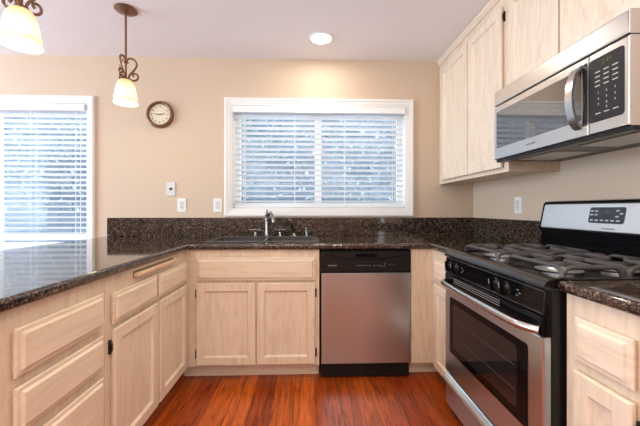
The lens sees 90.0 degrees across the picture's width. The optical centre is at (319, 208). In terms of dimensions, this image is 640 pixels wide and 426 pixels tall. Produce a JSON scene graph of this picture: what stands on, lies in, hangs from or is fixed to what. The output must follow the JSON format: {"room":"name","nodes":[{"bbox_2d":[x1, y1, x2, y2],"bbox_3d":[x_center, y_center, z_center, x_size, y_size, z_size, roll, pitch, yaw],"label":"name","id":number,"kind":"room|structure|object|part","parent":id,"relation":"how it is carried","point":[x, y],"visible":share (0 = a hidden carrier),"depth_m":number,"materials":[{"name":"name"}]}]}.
{"room":"kitchen","nodes":[
{"label":"kitchen","id":0,"kind":"room"},
{"bbox_2d":[0,55,472,237],"bbox_3d":[-1.873,-0.074,2.773,6.705,2.440,0.130,0,0,-2],"label":"wall","id":1,"kind":"structure","parent":0,"point":[135,159],"depth_m":2.73,"materials":[{"name":"beige paint"}]},
{"bbox_2d":[0,95,94,250],"bbox_3d":[-2.805,-0.021,2.729,1.806,1.863,0.154,0,0,-2],"label":"window","id":2,"kind":"structure","parent":1,"relation":"in","point":[89,101],"depth_m":2.69,"materials":[{"name":"white paint"}]},
{"bbox_3d":[-2.807,-0.021,2.781,1.662,1.719,0.040,0,0,-2],"label":"frame","id":3,"kind":"part","parent":2,"relation":"part of","materials":[{"name":"white paint"}]},
{"bbox_2d":[0,103,86,249],"bbox_3d":[-2.804,-0.022,2.694,1.658,1.713,0.095,0,0,-2],"label":"window blind","id":4,"kind":"object","parent":2,"relation":"attached to","point":[77,110],"visible":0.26,"depth_m":2.72,"materials":[{"name":"white plastic"}]},
{"bbox_3d":[-2.436,-0.003,2.723,0.004,1.653,0.059,0,0,-2],"label":"ladder cord","id":5,"kind":"part","parent":4,"relation":"part of","materials":[{"name":"white fabric"}]},
{"bbox_3d":[-2.066,-0.003,2.735,0.004,1.653,0.059,0,0,-2],"label":"ladder cord","id":6,"kind":"part","parent":4,"relation":"part of","materials":[{"name":"white fabric"}]},
{"bbox_2d":[146,101,173,127],"bbox_3d":[-1.358,-0.801,2.708,0.232,0.232,0.030,0,0,-2],"label":"wall clock","id":7,"kind":"object","parent":1,"relation":"attached to","point":[159,114],"visible":1,"depth_m":2.71,"materials":[{"name":"brown metal"}]},
{"bbox_2d":[166,182,175,195],"bbox_3d":[-1.269,-0.170,2.724,0.076,0.118,0.008,0,0,-2],"label":"phone jack","id":8,"kind":"object","parent":1,"relation":"attached to","point":[170,186],"visible":1,"depth_m":2.72,"materials":[{"name":"white plastic"}]},
{"bbox_2d":[178,198,185,211],"bbox_3d":[-1.177,-0.032,2.727,0.072,0.116,0.008,0,0,-2],"label":"power outlet","id":9,"kind":"object","parent":1,"relation":"attached to","point":[181,201],"visible":1,"depth_m":2.72,"materials":[{"name":"white plastic"}]},
{"bbox_2d":[180,201,183,208],"bbox_3d":[-1.177,-0.032,2.724,0.033,0.068,0.002,0,0,-2],"label":"socket","id":10,"kind":"object","parent":9,"relation":"attached to","point":[181,202],"depth_m":2.72,"materials":[{"name":"white plastic"}]},
{"bbox_2d":[213,198,221,211],"bbox_3d":[-0.876,-0.032,2.737,0.072,0.116,0.008,0,0,-2],"label":"light switch","id":11,"kind":"object","parent":1,"relation":"attached to","point":[217,202],"visible":1,"depth_m":2.73,"materials":[{"name":"white plastic"}]},
{"bbox_2d":[107,217,471,236],"bbox_3d":[-0.232,0.153,2.753,3.124,0.158,0.020,0,0,-2],"label":"backsplash","id":12,"kind":"structure","parent":1,"relation":"attached to","point":[384,226],"depth_m":2.74,"materials":[{"name":"brown stone"}]},
{"bbox_2d":[224,97,413,216],"bbox_3d":[-0.004,-0.444,2.825,1.633,1.018,0.154,0,0,-2],"label":"window","id":13,"kind":"structure","parent":1,"relation":"in","point":[229,102],"depth_m":2.77,"materials":[{"name":"white paint"}]},
{"bbox_3d":[-0.005,-0.444,2.877,1.489,0.874,0.040,0,0,-2],"label":"frame","id":14,"kind":"part","parent":13,"relation":"part of","materials":[{"name":"white paint"}]},
{"bbox_2d":[233,106,405,207],"bbox_3d":[-0.002,-0.446,2.789,1.485,0.867,0.095,0,0,-2],"label":"window blind","id":15,"kind":"object","parent":13,"relation":"attached to","point":[280,112],"visible":1,"depth_m":2.80,"materials":[{"name":"white plastic"}]},
{"bbox_3d":[-0.655,-0.425,2.783,0.004,0.807,0.059,0,0,-2],"label":"ladder cord","id":16,"kind":"part","parent":15,"relation":"part of","materials":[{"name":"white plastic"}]},
{"bbox_3d":[-0.220,-0.425,2.798,0.004,0.807,0.059,0,0,-2],"label":"ladder cord","id":17,"kind":"part","parent":15,"relation":"part of","materials":[{"name":"white fabric"}]},
{"bbox_3d":[-0.003,-0.021,2.805,1.473,0.018,0.048,0,0,-2],"label":"rail","id":18,"kind":"part","parent":15,"relation":"part of","materials":[{"name":"white"}]},
{"bbox_3d":[0.649,-0.425,2.828,0.004,0.807,0.059,0,0,-2],"label":"ladder cord","id":19,"kind":"part","parent":15,"relation":"part of","materials":[{"name":"white fabric"}]},
{"bbox_2d":[0,0,489,60],"bbox_3d":[-0.457,-1.344,-0.246,9.330,0.100,6.260,0,0,-2],"label":"ceiling","id":20,"kind":"structure","parent":0,"point":[379,30],"depth_m":2.28,"materials":[{"name":"white paint"}]},
{"bbox_2d":[0,0,43,53],"bbox_3d":[-1.253,-0.989,1.340,0.148,0.609,0.144,0,0,-2],"label":"pendant lamp","id":21,"kind":"object","parent":20,"relation":"hanging from","point":[19,26],"visible":1,"depth_m":1.32,"materials":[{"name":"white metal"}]},
{"bbox_2d":[113,3,138,106],"bbox_3d":[-1.258,-0.989,2.071,0.144,0.609,0.148,0,0,-2],"label":"pendant lamp","id":22,"kind":"object","parent":20,"relation":"hanging from","point":[125,94],"visible":1,"depth_m":2.05,"materials":[{"name":"white glass"}]},
{"bbox_3d":[-1.258,-1.058,2.073,0.012,0.417,0.013,0,0,-2],"label":"rod","id":23,"kind":"part","parent":22,"relation":"part of","materials":[{"name":"brown metal"}]},
{"bbox_3d":[-1.258,-0.760,2.073,0.144,0.153,0.144,0,0,-2],"label":"lamp shade","id":24,"kind":"part","parent":22,"relation":"part of","materials":[{"name":"white glass"}]},
{"bbox_2d":[308,31,333,45],"bbox_3d":[0.007,-1.289,2.427,0.196,0.008,0.196,0,0,-2],"label":"recessed light","id":25,"kind":"object","parent":20,"relation":"in","point":[320,38],"visible":1,"depth_m":2.42,"materials":[{"name":"white glass"}]},
{"bbox_2d":[143,353,462,425],"bbox_3d":[-0.457,1.186,-0.246,9.330,0.080,6.260,0,0,-2],"label":"floor","id":26,"kind":"structure","parent":0,"point":[415,398],"depth_m":1.91,"materials":[{"name":"red laminate"}]},
{"bbox_2d":[0,278,103,425],"bbox_3d":[-1.129,0.709,1.019,0.613,0.874,0.484,0,0,-2],"label":"base cabinet","id":27,"kind":"object","parent":26,"relation":"on","point":[52,347],"visible":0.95,"depth_m":1.00,"materials":[{"name":"brown wood"}]},
{"bbox_3d":[-0.836,0.556,1.056,0.025,0.130,0.373,0,0,-2],"label":"drawer","id":28,"kind":"part","parent":27,"relation":"part of","materials":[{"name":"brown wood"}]},
{"bbox_3d":[-0.836,0.395,1.056,0.025,0.133,0.373,0,0,-2],"label":"drawer","id":29,"kind":"part","parent":27,"relation":"part of","materials":[{"name":"brown wood"}]},
{"bbox_3d":[-0.836,0.843,1.056,0.025,0.377,0.373,0,0,-2],"label":"drawer","id":30,"kind":"part","parent":27,"relation":"part of","materials":[{"name":"brown wood"}]},
{"bbox_2d":[104,250,188,425],"bbox_3d":[-1.161,0.709,1.991,0.614,0.874,1.458,0,0,-2],"label":"base cabinet","id":31,"kind":"object","parent":26,"relation":"on","point":[146,307],"visible":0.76,"depth_m":1.55,"materials":[{"name":"brown wood"}]},
{"bbox_3d":[-0.851,0.407,1.491,0.025,0.126,0.374,0,0,-2],"label":"drawer","id":32,"kind":"part","parent":31,"relation":"part of","materials":[{"name":"brown wood"}]},
{"bbox_3d":[-0.852,0.761,1.491,0.023,0.540,0.374,0,0,-2],"label":"door","id":33,"kind":"part","parent":31,"relation":"part of","materials":[{"name":"brown wood"}]},
{"bbox_3d":[-0.864,0.407,1.892,0.025,0.126,0.380,0,0,-2],"label":"drawer","id":34,"kind":"part","parent":31,"relation":"part of","materials":[{"name":"brown wood"}]},
{"bbox_3d":[-0.865,0.761,1.892,0.023,0.540,0.380,0,0,-2],"label":"door","id":35,"kind":"part","parent":31,"relation":"part of","materials":[{"name":"brown wood"}]},
{"bbox_2d":[0,217,541,312],"bbox_3d":[-0.203,0.172,1.754,3.174,0.196,2.019,0,0,-2],"label":"countertop","id":36,"kind":"structure","parent":31,"relation":"on","point":[28,275],"depth_m":2.20,"materials":[{"name":"brown stone"}]},
{"bbox_2d":[205,236,318,241],"bbox_3d":[-0.408,0.340,2.442,0.790,0.232,0.420,0,0,-2],"label":"sink","id":37,"kind":"object","parent":36,"relation":"in","point":[222,238],"visible":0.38,"depth_m":2.62,"materials":[{"name":"grey"}]},
{"bbox_3d":[-0.598,0.343,2.436,0.363,0.226,0.372,0,0,-2],"label":"bowl","id":38,"kind":"part","parent":37,"relation":"part of","materials":[{"name":"grey"}]},
{"bbox_3d":[-0.219,0.343,2.449,0.363,0.226,0.372,0,0,-2],"label":"bowl","id":39,"kind":"part","parent":37,"relation":"part of","materials":[{"name":"grey metal"}]},
{"bbox_2d":[250,210,285,235],"bbox_3d":[-0.445,0.119,2.666,0.271,0.225,0.188,0,0,26],"label":"faucet","id":40,"kind":"object","parent":36,"relation":"on","point":[267,214],"visible":0.86,"depth_m":2.67,"materials":[{"name":"silver metal"}]},
{"bbox_3d":[-0.539,0.199,2.678,0.098,0.067,0.048,0,0,-2],"label":"handle","id":41,"kind":"part","parent":40,"relation":"part of","materials":[{"name":"silver metal"}]},
{"bbox_3d":[-0.398,0.064,2.608,0.027,0.092,0.174,0,0,-22],"label":"spout","id":42,"kind":"part","parent":40,"relation":"part of","materials":[{"name":"silver metal"}]},
{"bbox_3d":[-0.335,0.199,2.685,0.098,0.067,0.048,0,0,-2],"label":"handle","id":43,"kind":"part","parent":40,"relation":"part of","materials":[{"name":"silver metal"}]},
{"bbox_2d":[286,219,296,235],"bbox_3d":[-0.237,0.158,2.674,0.097,0.148,0.050,0,0,-42],"label":"side spray","id":44,"kind":"object","parent":36,"relation":"on","point":[289,221],"visible":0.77,"depth_m":2.67,"materials":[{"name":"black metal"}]},
{"bbox_2d":[184,249,318,375],"bbox_3d":[-0.479,0.709,2.427,0.928,0.874,0.633,0,0,-2],"label":"base cabinet","id":45,"kind":"object","parent":26,"relation":"on","point":[252,312],"visible":0.99,"depth_m":2.12,"materials":[{"name":"brown wood"}]},
{"bbox_3d":[-0.620,0.761,2.119,0.389,0.540,0.023,0,0,-2],"label":"door","id":46,"kind":"part","parent":45,"relation":"part of","materials":[{"name":"brown wood"}]},
{"bbox_3d":[-0.423,0.399,2.124,0.782,0.150,0.025,0,0,-2],"label":"false drawer","id":47,"kind":"part","parent":45,"relation":"part of","materials":[{"name":"brown wood"}]},
{"bbox_3d":[-0.227,0.761,2.132,0.389,0.540,0.023,0,0,-2],"label":"door","id":48,"kind":"part","parent":45,"relation":"part of","materials":[{"name":"brown wood"}]},
{"bbox_2d":[319,249,410,375],"bbox_3d":[0.298,0.706,2.439,0.607,0.856,0.625,0,0,-2],"label":"dishwasher","id":49,"kind":"object","parent":26,"relation":"on","point":[364,294],"visible":1,"depth_m":2.14,"materials":[{"name":"silver metal"}]},
{"bbox_3d":[0.308,0.353,2.150,0.607,0.138,0.033,0,0,-2],"label":"control panel","id":50,"kind":"part","parent":49,"relation":"part of","materials":[{"name":"black"}]},
{"bbox_2d":[408,249,447,379],"bbox_3d":[0.988,0.709,2.316,0.748,0.874,0.954,0,0,-2],"label":"base cabinet","id":51,"kind":"object","parent":26,"relation":"on","point":[427,294],"visible":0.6,"depth_m":2.17,"materials":[{"name":"brown wood"}]},
{"bbox_3d":[0.759,0.398,1.974,0.025,0.133,0.245,0,0,-2],"label":"drawer","id":52,"kind":"part","parent":51,"relation":"part of","materials":[{"name":"brown wood"}]},
{"bbox_3d":[0.760,0.761,1.974,0.023,0.540,0.245,0,0,-2],"label":"door","id":53,"kind":"part","parent":51,"relation":"part of","materials":[{"name":"brown wood"}]},
{"bbox_2d":[441,198,639,425],"bbox_3d":[1.022,0.550,1.448,0.719,1.192,0.772,0,0,-2],"label":"gas stove","id":54,"kind":"object","parent":26,"relation":"on","point":[506,308],"visible":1,"depth_m":1.33,"materials":[{"name":"black"}]},
{"bbox_3d":[0.712,0.310,1.683,0.024,0.052,0.052,0,0,-2],"label":"knob","id":55,"kind":"part","parent":54,"relation":"part of","materials":[{"name":"black plastic"}]},
{"bbox_3d":[0.714,0.940,1.437,0.022,0.032,0.728,0,0,-2],"label":"drawer pull","id":56,"kind":"part","parent":54,"relation":"part of","materials":[{"name":"silver metal"}]},
{"bbox_3d":[0.738,1.004,1.438,0.026,0.173,0.756,0,0,-2],"label":"drawer","id":57,"kind":"part","parent":54,"relation":"part of","materials":[{"name":"silver metal"}]},
{"bbox_3d":[0.697,0.404,1.437,0.069,0.030,0.761,0,0,-2],"label":"handle","id":58,"kind":"part","parent":54,"relation":"part of","materials":[{"name":"silver metal"}]},
{"bbox_3d":[0.724,0.310,1.325,0.024,0.052,0.052,0,0,-2],"label":"knob","id":59,"kind":"part","parent":54,"relation":"part of","materials":[{"name":"black plastic"}]},
{"bbox_3d":[0.923,0.229,1.633,0.160,0.021,0.160,0,0,-2],"label":"burner","id":60,"kind":"part","parent":54,"relation":"part of","materials":[{"name":"silver metal"}]},
{"bbox_3d":[0.737,0.391,1.438,0.029,0.066,0.760,0,0,-2],"label":"door trim","id":61,"kind":"part","parent":54,"relation":"part of","materials":[{"name":"black"}]},
{"bbox_3d":[0.738,0.666,1.438,0.028,0.480,0.760,0,0,-2],"label":"oven door","id":62,"kind":"part","parent":54,"relation":"part of","materials":[{"name":"silver metal"}]},
{"bbox_3d":[0.739,0.312,1.438,0.026,0.087,0.768,0,0,-2],"label":"control panel","id":63,"kind":"part","parent":54,"relation":"part of","materials":[{"name":"black metal"}]},
{"bbox_3d":[0.726,0.310,1.255,0.024,0.052,0.052,0,0,-2],"label":"knob","id":64,"kind":"part","parent":54,"relation":"part of","materials":[{"name":"black plastic"}]},
{"bbox_2d":[445,249,639,290],"bbox_3d":[1.004,0.248,1.447,0.564,0.039,0.772,0,0,-2],"label":"cooktop","id":65,"kind":"object","parent":54,"relation":"in","point":[533,276],"depth_m":1.23,"materials":[{"name":"black metal"}]},
{"bbox_3d":[0.936,0.229,1.256,0.160,0.021,0.160,0,0,-2],"label":"burner","id":66,"kind":"part","parent":54,"relation":"part of","materials":[{"name":"silver metal"}]},
{"bbox_3d":[1.173,0.229,1.264,0.160,0.021,0.160,0,0,-2],"label":"burner","id":67,"kind":"part","parent":54,"relation":"part of","materials":[{"name":"silver metal"}]},
{"bbox_2d":[567,294,639,425],"bbox_3d":[1.096,0.709,0.904,0.627,0.874,0.293,0,0,-2],"label":"base cabinet","id":68,"kind":"object","parent":26,"relation":"on","point":[603,342],"visible":0.95,"depth_m":0.90,"materials":[{"name":"brown wood"}]},
{"bbox_2d":[558,280,639,316],"bbox_3d":[1.099,0.172,0.896,0.631,0.196,0.317,0,0,-2],"label":"countertop","id":69,"kind":"structure","parent":68,"relation":"on","point":[624,296],"depth_m":0.92,"materials":[{"name":"brown stone"}]},
{"bbox_3d":[0.796,0.763,0.903,0.023,0.535,0.180,0,0,-2],"label":"door","id":70,"kind":"part","parent":68,"relation":"part of","materials":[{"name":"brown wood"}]},
{"bbox_3d":[0.795,0.399,0.903,0.025,0.130,0.180,0,0,-2],"label":"drawer","id":71,"kind":"part","parent":68,"relation":"part of","materials":[{"name":"brown wood"}]},
{"bbox_2d":[473,146,639,220],"bbox_3d":[2.784,-0.074,1.165,2.755,2.440,3.400,0,0,-2],"label":"wall","id":72,"kind":"structure","parent":0,"point":[614,174],"depth_m":1.80,"materials":[{"name":"beige paint"}]},
{"bbox_2d":[437,0,559,183],"bbox_3d":[1.203,-0.754,2.323,0.326,1.076,0.973,0,0,-2],"label":"upper cabinet","id":73,"kind":"object","parent":72,"relation":"attached to","point":[474,67],"visible":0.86,"depth_m":2.18,"materials":[{"name":"brown wood"}]},
{"bbox_3d":[1.046,-0.716,2.498,0.023,0.947,0.447,0,0,-2],"label":"door","id":74,"kind":"part","parent":73,"relation":"part of","materials":[{"name":"brown wood"}]},
{"bbox_3d":[1.052,-1.270,2.318,0.025,0.042,0.973,0,0,-2],"label":"crown moulding","id":75,"kind":"part","parent":73,"relation":"part of","materials":[{"name":"brown wood"}]},
{"bbox_3d":[1.061,-0.716,2.067,0.023,0.947,0.390,0,0,-2],"label":"door","id":76,"kind":"part","parent":73,"relation":"part of","materials":[{"name":"brown wood"}]},
{"bbox_2d":[472,217,540,243],"bbox_3d":[1.356,0.153,2.333,0.019,0.158,0.966,0,0,-2],"label":"backsplash","id":77,"kind":"structure","parent":72,"relation":"attached to","point":[511,230],"depth_m":2.29,"materials":[{"name":"brown stone"}]},
{"bbox_2d":[514,197,521,213],"bbox_3d":[1.366,-0.026,2.210,0.008,0.116,0.072,0,0,-2],"label":"power outlet","id":78,"kind":"object","parent":72,"relation":"attached to","point":[517,200],"visible":1,"depth_m":2.20,"materials":[{"name":"white plastic"}]},
{"bbox_2d":[516,200,518,209],"bbox_3d":[1.363,-0.026,2.210,0.002,0.068,0.033,0,0,-2],"label":"socket","id":79,"kind":"object","parent":78,"relation":"attached to","point":[517,201],"depth_m":2.21,"materials":[{"name":"white plastic"}]},
{"bbox_2d":[507,0,639,84],"bbox_3d":[1.232,-0.980,1.448,0.326,0.625,0.774,0,0,-2],"label":"upper cabinet","id":80,"kind":"object","parent":72,"relation":"attached to","point":[538,30],"visible":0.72,"depth_m":1.50,"materials":[{"name":"brown wood"}]},
{"bbox_3d":[1.076,-0.934,1.627,0.023,0.509,0.364,0,0,-2],"label":"door","id":81,"kind":"part","parent":80,"relation":"part of","materials":[{"name":"brown wood"}]},
{"bbox_2d":[495,8,639,162],"bbox_3d":[1.178,-0.465,1.450,0.431,0.401,0.774,0,0,-2],"label":"microwave","id":82,"kind":"object","parent":80,"relation":"attached to","point":[583,100],"visible":1,"depth_m":1.26,"materials":[{"name":"silver metal"}]},
{"bbox_3d":[1.029,-0.428,1.523,0.045,0.301,0.617,0,0,-2],"label":"door","id":83,"kind":"part","parent":82,"relation":"part of","materials":[{"name":"silver metal"}]},
{"bbox_3d":[1.207,-0.277,1.451,0.372,0.026,0.766,0,0,-2],"label":"panel","id":84,"kind":"part","parent":82,"relation":"part of","materials":[{"name":"black"}]},
{"bbox_3d":[0.993,-0.433,1.252,0.048,0.246,0.034,0,0,-2],"label":"handle","id":85,"kind":"part","parent":82,"relation":"part of","materials":[{"name":"silver metal"}]},
{"bbox_3d":[1.042,-0.428,1.136,0.045,0.301,0.155,0,0,-2],"label":"control panel","id":86,"kind":"part","parent":82,"relation":"part of","materials":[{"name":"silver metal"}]},
{"bbox_3d":[1.089,-0.934,1.252,0.023,0.509,0.364,0,0,-2],"label":"door","id":87,"kind":"part","parent":80,"relation":"part of","materials":[{"name":"brown wood"}]},
{"label":"outside","id":88,"kind":"structure","parent":0,"visible":0},
{"bbox_3d":[-1.448,1.321,5.789,11.500,0.150,5.870,0,0,-2],"label":"ground","id":89,"kind":"structure","parent":88,"visible":0},
{"bbox_2d":[4,234,86,247],"bbox_3d":[-3.251,0.778,3.656,1.750,0.935,0.490,0,0,-2],"label":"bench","id":90,"kind":"object","parent":89,"relation":"on","point":[71,235],"visible":0.04,"depth_m":3.86,"materials":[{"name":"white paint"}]},
{"bbox_2d":[4,114,395,248],"bbox_3d":[-1.425,-0.229,5.125,11.500,2.950,0.200,0,0,-2],"label":"window blinds","id":91,"kind":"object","parent":89,"relation":"on","point":[48,118],"depth_m":5.04,"materials":[{"name":"white plastic"}]},
{"bbox_2d":[4,117,86,210],"bbox_3d":[-3.867,-0.837,4.856,3.067,1.806,0.289,0,0,-2],"label":"hedge","id":92,"kind":"object","parent":91,"relation":"attached to","point":[71,129],"visible":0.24,"depth_m":4.83,"materials":[{"name":"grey plant"}]},
{"bbox_2d":[241,116,395,202],"bbox_3d":[0.180,-0.912,4.997,3.175,1.656,0.284,0,0,-2],"label":"hedge","id":93,"kind":"object","parent":91,"relation":"attached to","point":[291,141],"visible":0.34,"depth_m":4.98,"materials":[{"name":"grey plant"}]}
]}

